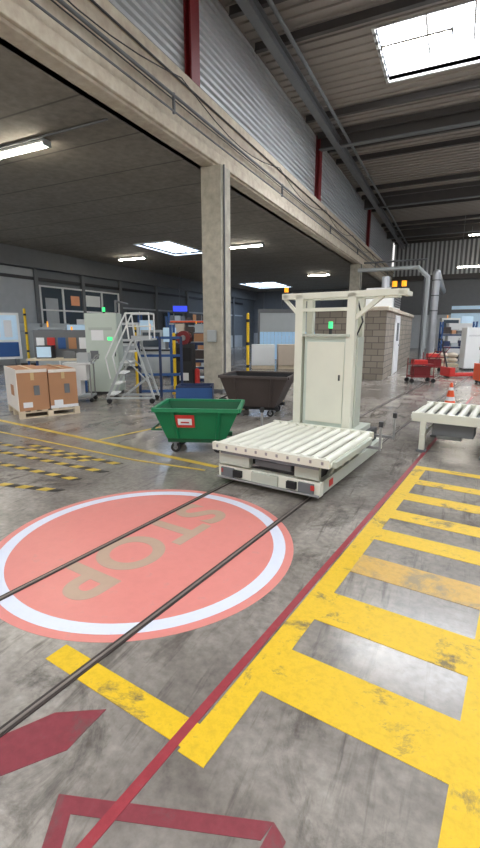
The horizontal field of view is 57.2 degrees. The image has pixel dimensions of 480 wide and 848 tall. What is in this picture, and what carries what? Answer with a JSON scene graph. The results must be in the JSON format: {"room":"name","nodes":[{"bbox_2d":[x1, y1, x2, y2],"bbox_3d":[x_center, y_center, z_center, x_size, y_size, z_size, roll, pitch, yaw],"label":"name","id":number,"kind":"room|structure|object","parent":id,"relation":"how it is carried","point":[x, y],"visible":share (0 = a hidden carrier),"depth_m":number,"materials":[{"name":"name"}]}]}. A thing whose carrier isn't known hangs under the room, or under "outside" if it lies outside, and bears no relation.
{"room":"factory floor","nodes":[
{"label":"factory floor","id":0,"kind":"room"},
{"bbox_2d":[0,243,256,364],"bbox_3d":[-9.077,-6.420,24.069,0.500,5.700,49.000,6,13,25],"label":"wall","id":1,"kind":"structure","parent":0,"point":[22,270],"depth_m":25.59,"materials":[{"name":"metal"}]},
{"bbox_2d":[39,285,119,325],"bbox_3d":[-8.756,-6.247,24.742,0.100,2.520,5.900,6,13,25],"label":"window","id":2,"kind":"structure","parent":1,"relation":"in","point":[58,304],"depth_m":23.79,"materials":[{"name":"white glass"}]},
{"bbox_2d":[127,311,202,327],"bbox_3d":[-4.028,-7.796,34.340,0.060,1.500,14.400,6,13,25],"label":"window","id":3,"kind":"structure","parent":1,"relation":"in","point":[135,317],"depth_m":29.61,"materials":[{"name":"glass"}]},
{"bbox_2d":[0,38,381,291],"bbox_3d":[-3.172,-8.468,20.733,13.200,0.300,49.000,6,13,25],"label":"ceiling","id":4,"kind":"structure","parent":0,"point":[100,190],"depth_m":13.00,"materials":[{"name":"concrete"}]},
{"bbox_2d":[0,138,50,159],"bbox_3d":[-4.615,-5.776,9.255,1.560,0.130,0.200,6,13,25],"label":"strip light","id":5,"kind":"object","parent":4,"relation":"attached to","point":[42,143],"depth_m":9.12,"materials":[{"name":"white plastic"}]},
{"bbox_2d":[0,118,107,148],"bbox_3d":[-3.869,-5.720,8.731,3.200,0.040,0.040,6,13,25],"label":"conduit","id":6,"kind":"object","parent":4,"relation":"attached to","point":[99,121],"depth_m":8.58,"materials":[{"name":"grey metal"}]},
{"bbox_2d":[118,256,146,260],"bbox_3d":[-5.720,-8.795,23.388,1.760,0.130,0.200,6,13,25],"label":"strip light","id":7,"kind":"object","parent":4,"relation":"attached to","point":[142,257],"depth_m":23.34,"materials":[{"name":"white plastic"}]},
{"bbox_2d":[133,240,201,255],"bbox_3d":[-3.219,-8.384,20.887,1.960,0.170,3.360,6,13,25],"label":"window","id":8,"kind":"structure","parent":4,"relation":"attached to","point":[168,245],"depth_m":20.96,"materials":[{"name":"white glass"}]},
{"bbox_2d":[172,269,187,311],"bbox_3d":[-3.461,-7.696,25.256,0.900,2.500,0.070,0,12,0],"label":"display","id":9,"kind":"object","parent":4,"relation":"hanging from","point":[175,308],"visible":1,"depth_m":25.43,"materials":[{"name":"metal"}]},
{"bbox_2d":[230,243,263,248],"bbox_3d":[0.286,-8.054,19.917,1.660,0.130,0.200,6,13,25],"label":"strip light","id":10,"kind":"object","parent":4,"relation":"attached to","point":[259,244],"depth_m":19.83,"materials":[{"name":"white plastic"}]},
{"bbox_2d":[238,282,291,288],"bbox_3d":[2.292,-12.037,37.989,3.160,0.170,4.660,6,13,25],"label":"window","id":11,"kind":"structure","parent":4,"relation":"attached to","point":[257,284],"depth_m":38.37,"materials":[{"name":"white glass"}]},
{"bbox_2d":[308,273,330,276],"bbox_3d":[5.438,-10.272,30.299,1.560,0.130,0.200,6,13,25],"label":"strip light","id":12,"kind":"object","parent":4,"relation":"attached to","point":[328,273],"depth_m":30.24,"materials":[{"name":"white plastic"}]},
{"bbox_2d":[0,0,393,286],"bbox_3d":[2.854,-8.363,17.797,0.570,1.320,49.000,6,13,25],"label":"beam","id":13,"kind":"structure","parent":0,"point":[23,24],"depth_m":8.20,"materials":[{"name":"concrete"}]},
{"bbox_2d":[183,0,199,86],"bbox_3d":[-1.008,-8.380,9.140,0.170,2.330,0.340,6,13,25],"label":"steel column","id":14,"kind":"structure","parent":13,"relation":"on","point":[190,7],"depth_m":9.16,"materials":[{"name":"red metal"}]},
{"bbox_2d":[29,0,393,280],"bbox_3d":[3.070,-8.368,17.463,0.060,0.749,48.600,6,13,25],"label":"cable conduit","id":15,"kind":"object","parent":13,"relation":"attached to","point":[63,3],"visible":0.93,"depth_m":8.58,"materials":[{"name":"metal"}]},
{"bbox_2d":[314,136,322,201],"bbox_3d":[3.147,-10.188,17.604,0.170,2.330,0.340,6,13,25],"label":"steel column","id":16,"kind":"structure","parent":13,"relation":"on","point":[318,167],"depth_m":17.56,"materials":[{"name":"red metal"}]},
{"bbox_2d":[366,209,370,246],"bbox_3d":[8.080,-12.335,27.654,0.170,2.330,0.340,6,13,25],"label":"steel column","id":17,"kind":"structure","parent":13,"relation":"on","point":[369,211],"depth_m":27.61,"materials":[{"name":"red metal"}]},
{"bbox_2d":[0,346,479,847],"bbox_3d":[2.381,-2.272,18.763,32.000,0.204,52.000,6,13,25],"label":"floor","id":18,"kind":"structure","parent":0,"point":[321,786],"depth_m":2.13,"materials":[{"name":"concrete"}]},
{"bbox_2d":[0,313,22,364],"bbox_3d":[-10.231,-3.409,18.109,2.200,2.300,0.135,-8,15,-33],"label":"information board","id":19,"kind":"object","parent":18,"relation":"on","point":[10,338],"visible":0.89,"depth_m":18.41,"materials":[{"name":"white plastic"}]},
{"bbox_2d":[23,308,30,362],"bbox_3d":[-8.610,-3.417,17.789,0.200,2.450,0.195,6,13,25],"label":"post","id":20,"kind":"object","parent":18,"relation":"on","point":[24,310],"visible":0.78,"depth_m":17.71,"materials":[{"name":"yellow metal"}]},
{"bbox_2d":[19,323,41,364],"bbox_3d":[-9.825,-3.754,20.685,1.000,1.900,0.540,-3,12,-13],"label":"tall cabinet","id":21,"kind":"object","parent":18,"relation":"on","point":[30,326],"visible":0.4,"depth_m":20.41,"materials":[{"name":"metal"}]},
{"bbox_2d":[4,364,79,419],"bbox_3d":[-3.933,-0.690,8.719,1.088,0.906,1.200,-9,15,-35],"label":"cartons","id":22,"kind":"object","parent":18,"relation":"on","point":[29,388],"visible":1,"depth_m":8.27,"materials":[{"name":"brown cardboard"}]},
{"bbox_2d":[43,323,69,326],"bbox_3d":[-8.709,-3.835,21.062,1.100,1.900,0.540,-3,12,-13],"label":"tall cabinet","id":23,"kind":"object","parent":18,"relation":"on","point":[44,324],"visible":0.12,"depth_m":20.66,"materials":[{"name":"metal"}]},
{"bbox_2d":[26,330,88,391],"bbox_3d":[-4.795,-1.691,11.745,1.500,1.600,0.720,-1,12,-6],"label":"workbench","id":24,"kind":"object","parent":18,"relation":"on","point":[49,345],"visible":0.59,"depth_m":11.89,"materials":[{"name":"brown wood"}]},
{"bbox_2d":[35,321,84,364],"bbox_3d":[-6.333,-2.746,15.964,1.800,1.900,0.830,-2,12,-11],"label":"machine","id":25,"kind":"object","parent":18,"relation":"on","point":[75,327],"visible":0.21,"depth_m":15.59,"materials":[{"name":"metal"}]},
{"bbox_2d":[59,327,74,364],"bbox_3d":[-4.651,-2.114,13.483,1.500,1.700,0.830,0,12,0],"label":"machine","id":26,"kind":"object","parent":18,"relation":"on","point":[60,362],"visible":0.02,"depth_m":13.13,"materials":[{"name":"metal"}]},
{"bbox_2d":[76,319,84,324],"bbox_3d":[-7.331,-4.050,21.588,1.100,2.100,0.540,-3,12,-13],"label":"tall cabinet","id":27,"kind":"object","parent":18,"relation":"on","point":[79,321],"visible":0.02,"depth_m":21.08,"materials":[{"name":"metal"}]},
{"bbox_2d":[62,352,99,401],"bbox_3d":[-3.580,-1.065,10.013,0.752,1.100,0.480,-1,12,-6],"label":"trolley","id":28,"kind":"object","parent":18,"relation":"on","point":[82,365],"visible":0.73,"depth_m":9.81,"materials":[{"name":"white metal"}]},
{"bbox_2d":[84,300,127,394],"bbox_3d":[-3.410,-2.032,11.593,0.780,2.330,1.540,0,12,0],"label":"tall cabinet","id":29,"kind":"object","parent":18,"relation":"on","point":[100,328],"visible":0.83,"depth_m":10.88,"materials":[{"name":"metal"}]},
{"bbox_2d":[105,312,159,403],"bbox_3d":[-2.428,-1.478,9.865,1.092,1.966,0.590,0,12,0],"label":"step ladder","id":30,"kind":"object","parent":18,"relation":"on","point":[135,339],"visible":1,"depth_m":9.75,"materials":[{"name":"white metal"}]},
{"bbox_2d":[134,325,138,386],"bbox_3d":[-2.978,-1.949,12.615,0.160,1.740,0.156,6,13,25],"label":"post","id":31,"kind":"object","parent":18,"relation":"on","point":[136,356],"visible":0.5,"depth_m":12.64,"materials":[{"name":"yellow metal"}]},
{"bbox_2d":[122,320,152,366],"bbox_3d":[-4.283,-3.413,18.607,1.600,2.100,0.830,0,12,0],"label":"machine","id":32,"kind":"object","parent":18,"relation":"on","point":[126,341],"visible":0.2,"depth_m":18.24,"materials":[{"name":"white metal"}]},
{"bbox_2d":[0,489,293,642],"bbox_3d":[-0.723,0.907,3.407,2.260,0.002,2.260,8,14,32],"label":"sign","id":33,"kind":"object","parent":18,"relation":"on","point":[103,595],"visible":1,"depth_m":3.07,"materials":[{"name":"red paint"}]},
{"bbox_2d":[141,327,175,376],"bbox_3d":[-2.724,-2.562,15.341,1.300,1.800,0.830,0,12,0],"label":"machine","id":34,"kind":"object","parent":18,"relation":"on","point":[150,346],"visible":0.46,"depth_m":15.01,"materials":[{"name":"metal"}]},
{"bbox_2d":[137,336,182,396],"bbox_3d":[-1.909,-1.366,10.582,1.060,1.450,0.060,-1,12,-6],"label":"rack","id":35,"kind":"object","parent":18,"relation":"on","point":[159,338],"visible":0.68,"depth_m":10.55,"materials":[{"name":"blue metal"}]},
{"bbox_2d":[42,794,285,847],"bbox_3d":[-0.272,1.366,1.262,0.797,0.002,0.499,1,12,7],"label":"red floor marking","id":36,"kind":"object","parent":18,"relation":"on","point":[238,827],"visible":1,"depth_m":1.47,"materials":[{"name":"paint"}]},
{"bbox_2d":[172,333,176,393],"bbox_3d":[-1.656,-1.533,11.148,0.160,1.540,0.156,6,13,25],"label":"post","id":37,"kind":"object","parent":18,"relation":"on","point":[173,334],"visible":0.67,"depth_m":11.11,"materials":[{"name":"yellow metal"}]},
{"bbox_2d":[165,316,203,368],"bbox_3d":[-1.979,-3.094,17.117,1.670,2.100,0.670,0,12,0],"label":"storage rack","id":38,"kind":"object","parent":18,"relation":"on","point":[198,328],"visible":0.17,"depth_m":16.78,"materials":[{"name":"blue paint"}]},
{"bbox_2d":[168,312,202,322],"bbox_3d":[-2.740,-5.104,25.327,2.670,2.600,1.070,-1,12,-6],"label":"rack","id":39,"kind":"object","parent":18,"relation":"on","point":[178,319],"visible":0.16,"depth_m":24.70,"materials":[{"name":"orange metal"}]},
{"bbox_2d":[169,325,203,385],"bbox_3d":[-1.497,-2.057,13.098,1.070,1.750,0.670,0,12,0],"label":"storage rack","id":40,"kind":"object","parent":18,"relation":"on","point":[197,338],"visible":0.2,"depth_m":12.82,"materials":[{"name":"blue metal"}]},
{"bbox_2d":[176,331,199,384],"bbox_3d":[-1.353,-1.652,11.611,0.620,1.580,0.320,2,12,11],"label":"stand","id":41,"kind":"object","parent":18,"relation":"on","point":[191,374],"visible":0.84,"depth_m":11.50,"materials":[{"name":"metal"}]},
{"bbox_2d":[175,383,213,398],"bbox_3d":[-1.006,-0.688,9.922,0.800,0.400,0.605,0,12,0],"label":"bin","id":42,"kind":"object","parent":18,"relation":"on","point":[183,390],"visible":0.7,"depth_m":9.62,"materials":[{"name":"blue paint"}]},
{"bbox_2d":[151,398,244,452],"bbox_3d":[-0.568,0.028,6.031,1.220,0.625,0.853,1,12,4],"label":"trolley","id":43,"kind":"object","parent":18,"relation":"on","point":[182,421],"visible":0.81,"depth_m":5.71,"materials":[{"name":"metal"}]},
{"bbox_2d":[201,164,230,392],"bbox_3d":[-0.588,-3.503,11.133,0.622,5.400,0.600,6,13,25],"label":"concrete pillar","id":44,"kind":"structure","parent":18,"relation":"on","point":[215,179],"depth_m":10.90,"materials":[{"name":"grey concrete"}]},
{"bbox_2d":[0,367,469,737],"bbox_3d":[5.574,-1.047,12.526,0.946,0.007,33.000,8,14,32],"label":"rails","id":45,"kind":"object","parent":18,"relation":"on","point":[5,728],"visible":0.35,"depth_m":2.75,"materials":[{"name":"metal"}]},
{"bbox_2d":[246,313,248,370],"bbox_3d":[0.210,-1.938,11.847,0.160,2.040,0.156,6,13,25],"label":"post","id":46,"kind":"object","parent":18,"relation":"on","point":[247,314],"visible":0.8,"depth_m":11.76,"materials":[{"name":"yellow metal"}]},
{"bbox_2d":[218,370,293,416],"bbox_3d":[0.343,-0.597,8.600,1.420,0.775,1.055,4,13,17],"label":"trolley","id":47,"kind":"object","parent":18,"relation":"on","point":[267,390],"visible":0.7,"depth_m":8.20,"materials":[{"name":"painted metal"},{"name":"black rubber"}]},
{"bbox_2d":[252,344,294,368],"bbox_3d":[2.081,-2.897,18.825,3.150,1.000,0.800,0,12,0],"label":"packaged goods","id":48,"kind":"object","parent":18,"relation":"on","point":[263,355],"visible":0.55,"depth_m":18.44,"materials":[{"name":"white cardboard"}]},
{"bbox_2d":[258,309,315,358],"bbox_3d":[2.783,-4.874,24.010,3.640,2.700,0.120,0,12,0],"label":"door","id":49,"kind":"structure","parent":18,"relation":"on","point":[279,321],"depth_m":23.89,"materials":[{"name":"grey metal"}]},
{"bbox_2d":[212,281,412,498],"bbox_3d":[0.892,-0.522,5.015,1.632,2.115,2.166,8,14,32],"label":"cart","id":50,"kind":"object","parent":18,"relation":"on","point":[325,440],"visible":1,"depth_m":5.12,"materials":[{"name":"metal"}]},
{"bbox_2d":[178,466,479,847],"bbox_3d":[1.278,1.136,2.332,1.865,0.003,6.020,8,14,32],"label":"crosswalk marking","id":51,"kind":"object","parent":18,"relation":"on","point":[443,747],"visible":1,"depth_m":2.07,"materials":[{"name":"yellow paint"}]},
{"bbox_2d":[349,264,361,290],"bbox_3d":[6.938,-6.839,26.746,0.672,5.400,0.700,6,13,25],"label":"concrete pillar","id":52,"kind":"structure","parent":18,"relation":"on","point":[355,277],"depth_m":26.11,"materials":[{"name":"grey concrete"}]},
{"bbox_2d":[358,258,445,359],"bbox_3d":[11.353,-7.384,29.657,4.030,5.250,15.100,6,13,25],"label":"ventilation duct","id":53,"kind":"object","parent":18,"relation":"on","point":[437,280],"visible":0.95,"depth_m":23.52,"materials":[{"name":"silver metal"}]},
{"bbox_2d":[404,351,440,382],"bbox_3d":[5.648,-1.766,13.614,0.915,0.965,0.450,0,12,0],"label":"trolley","id":54,"kind":"object","parent":18,"relation":"on","point":[415,371],"visible":1,"depth_m":13.49,"materials":[{"name":"metal"}]},
{"bbox_2d":[422,347,449,370],"bbox_3d":[7.603,-2.520,17.144,0.915,0.965,0.450,0,12,0],"label":"trolley","id":55,"kind":"object","parent":18,"relation":"on","point":[437,361],"visible":0.6,"depth_m":17.01,"materials":[{"name":"metal"}]},
{"bbox_2d":[424,352,457,366],"bbox_3d":[9.112,-2.929,19.884,1.330,0.620,0.712,2,12,8],"label":"sacks","id":56,"kind":"object","parent":18,"relation":"on","point":[452,355],"visible":0.49,"depth_m":19.59,"materials":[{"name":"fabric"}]},
{"bbox_2d":[411,401,479,459],"bbox_3d":[3.758,0.156,5.647,2.830,0.535,1.140,8,14,32],"label":"conveyor","id":57,"kind":"object","parent":18,"relation":"on","point":[450,421],"visible":1,"depth_m":5.82,"materials":[{"name":"beige metal"}]},
{"bbox_2d":[445,383,454,402],"bbox_3d":[4.303,-0.567,8.996,0.320,0.550,0.320,6,13,25],"label":"traffic cone","id":58,"kind":"object","parent":18,"relation":"on","point":[450,398],"visible":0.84,"depth_m":8.93,"materials":[{"name":"orange plastic"}]},
{"bbox_2d":[436,315,472,350],"bbox_3d":[15.048,-6.237,30.632,2.200,2.600,0.830,2,12,8],"label":"machine","id":59,"kind":"object","parent":18,"relation":"on","point":[464,319],"visible":0.2,"depth_m":30.20,"materials":[{"name":"white metal"}]},
{"bbox_2d":[438,339,472,377],"bbox_3d":[7.536,-2.263,15.095,1.588,1.318,0.540,-2,12,-9],"label":"truck","id":60,"kind":"object","parent":18,"relation":"on","point":[446,371],"visible":0.88,"depth_m":14.97,"materials":[{"name":"red metal"}]},
{"bbox_2d":[437,321,477,360],"bbox_3d":[10.647,-4.014,21.642,1.570,2.008,0.670,3,12,14],"label":"storage rack","id":61,"kind":"object","parent":18,"relation":"on","point":[445,331],"visible":0.46,"depth_m":21.46,"materials":[{"name":"blue metal"}]},
{"bbox_2d":[444,323,472,353],"bbox_3d":[13.357,-5.136,26.913,1.400,2.000,0.640,2,12,8],"label":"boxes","id":62,"kind":"object","parent":18,"relation":"on","point":[454,326],"visible":0.27,"depth_m":26.63,"materials":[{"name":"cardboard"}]},
{"bbox_2d":[458,327,479,370],"bbox_3d":[9.651,-3.037,17.804,1.200,1.700,0.640,2,12,8],"label":"tall cabinet","id":63,"kind":"object","parent":18,"relation":"on","point":[469,355],"visible":0.94,"depth_m":17.61,"materials":[{"name":"metal"}]},
{"bbox_2d":[473,359,479,383],"bbox_3d":[7.500,-1.673,13.336,0.600,0.900,0.520,2,12,8],"label":"machine","id":64,"kind":"object","parent":18,"relation":"on","point":[476,372],"visible":1,"depth_m":13.41,"materials":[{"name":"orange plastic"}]},
{"bbox_2d":[108,0,393,266],"bbox_3d":[2.854,-10.221,17.400,0.170,2.480,49.000,6,13,25],"label":"wall","id":65,"kind":"structure","parent":0,"point":[232,74],"depth_m":12.04,"materials":[{"name":"metal"}]},
{"bbox_2d":[254,287,381,343],"bbox_3d":[7.606,-10.446,42.912,13.500,5.700,0.420,6,13,25],"label":"wall","id":66,"kind":"structure","parent":0,"point":[272,299],"depth_m":44.14,"materials":[{"name":"paint"}]},
{"bbox_2d":[219,0,479,242],"bbox_3d":[9.449,-10.708,14.058,14.800,0.170,49.000,6,13,25],"label":"deck","id":67,"kind":"object","parent":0,"point":[345,63],"depth_m":13.92,"materials":[{"name":"grey metal"}]},
{"bbox_2d":[228,0,479,244],"bbox_3d":[9.541,-10.490,13.946,14.500,0.210,48.140,6,13,25],"label":"roof purlins","id":68,"kind":"structure","parent":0,"point":[394,7],"depth_m":15.78,"materials":[{"name":"grey metal"}]},
{"bbox_2d":[235,0,479,249],"bbox_3d":[9.584,-10.323,14.074,14.500,0.590,49.000,6,13,25],"label":"roof beams","id":69,"kind":"structure","parent":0,"point":[253,10],"depth_m":15.96,"materials":[{"name":"grey metal"}]},
{"bbox_2d":[381,6,453,54],"bbox_3d":[4.146,-9.227,10.286,1.560,0.610,0.200,6,13,25],"label":"strip light","id":70,"kind":"object","parent":69,"relation":"hanging from","point":[445,33],"visible":1,"depth_m":10.28,"materials":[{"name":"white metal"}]},
{"bbox_2d":[371,0,479,83],"bbox_3d":[6.049,-10.295,11.335,4.710,0.500,2.860,6,13,25],"label":"window","id":71,"kind":"structure","parent":69,"relation":"attached to","point":[464,18],"depth_m":12.29,"materials":[{"name":"glass"},{"name":"dark metal"}]},
{"bbox_2d":[457,216,479,267],"bbox_3d":[14.913,-11.555,27.642,2.060,3.210,0.200,6,13,25],"label":"strip light","id":72,"kind":"object","parent":69,"relation":"hanging from","point":[465,216],"visible":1,"depth_m":28.01,"materials":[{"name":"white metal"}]},
{"bbox_2d":[315,306,413,380],"bbox_3d":[5.548,-3.502,18.500,2.410,2.320,9.260,6,13,25],"label":"wall","id":73,"kind":"structure","parent":0,"point":[380,322],"depth_m":14.43,"materials":[{"name":"brick"}]},
{"bbox_2d":[366,276,400,309],"bbox_3d":[5.619,-5.035,17.037,1.000,1.270,2.400,6,13,25],"label":"ventilation unit","id":74,"kind":"object","parent":73,"relation":"on","point":[391,302],"visible":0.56,"depth_m":16.16,"materials":[{"name":"white metal"}]},
{"bbox_2d":[392,318,400,373],"bbox_3d":[5.909,-2.944,16.559,0.095,2.000,1.180,6,13,25],"label":"door","id":75,"kind":"structure","parent":73,"relation":"in","point":[397,332],"depth_m":16.43,"materials":[{"name":"metal"}]},
{"bbox_2d":[392,238,479,348],"bbox_3d":[20.188,-10.874,36.541,14.500,9.200,0.600,6,13,25],"label":"wall","id":76,"kind":"structure","parent":0,"point":[461,298],"depth_m":37.54,"materials":[{"name":"metal"}]}
]}

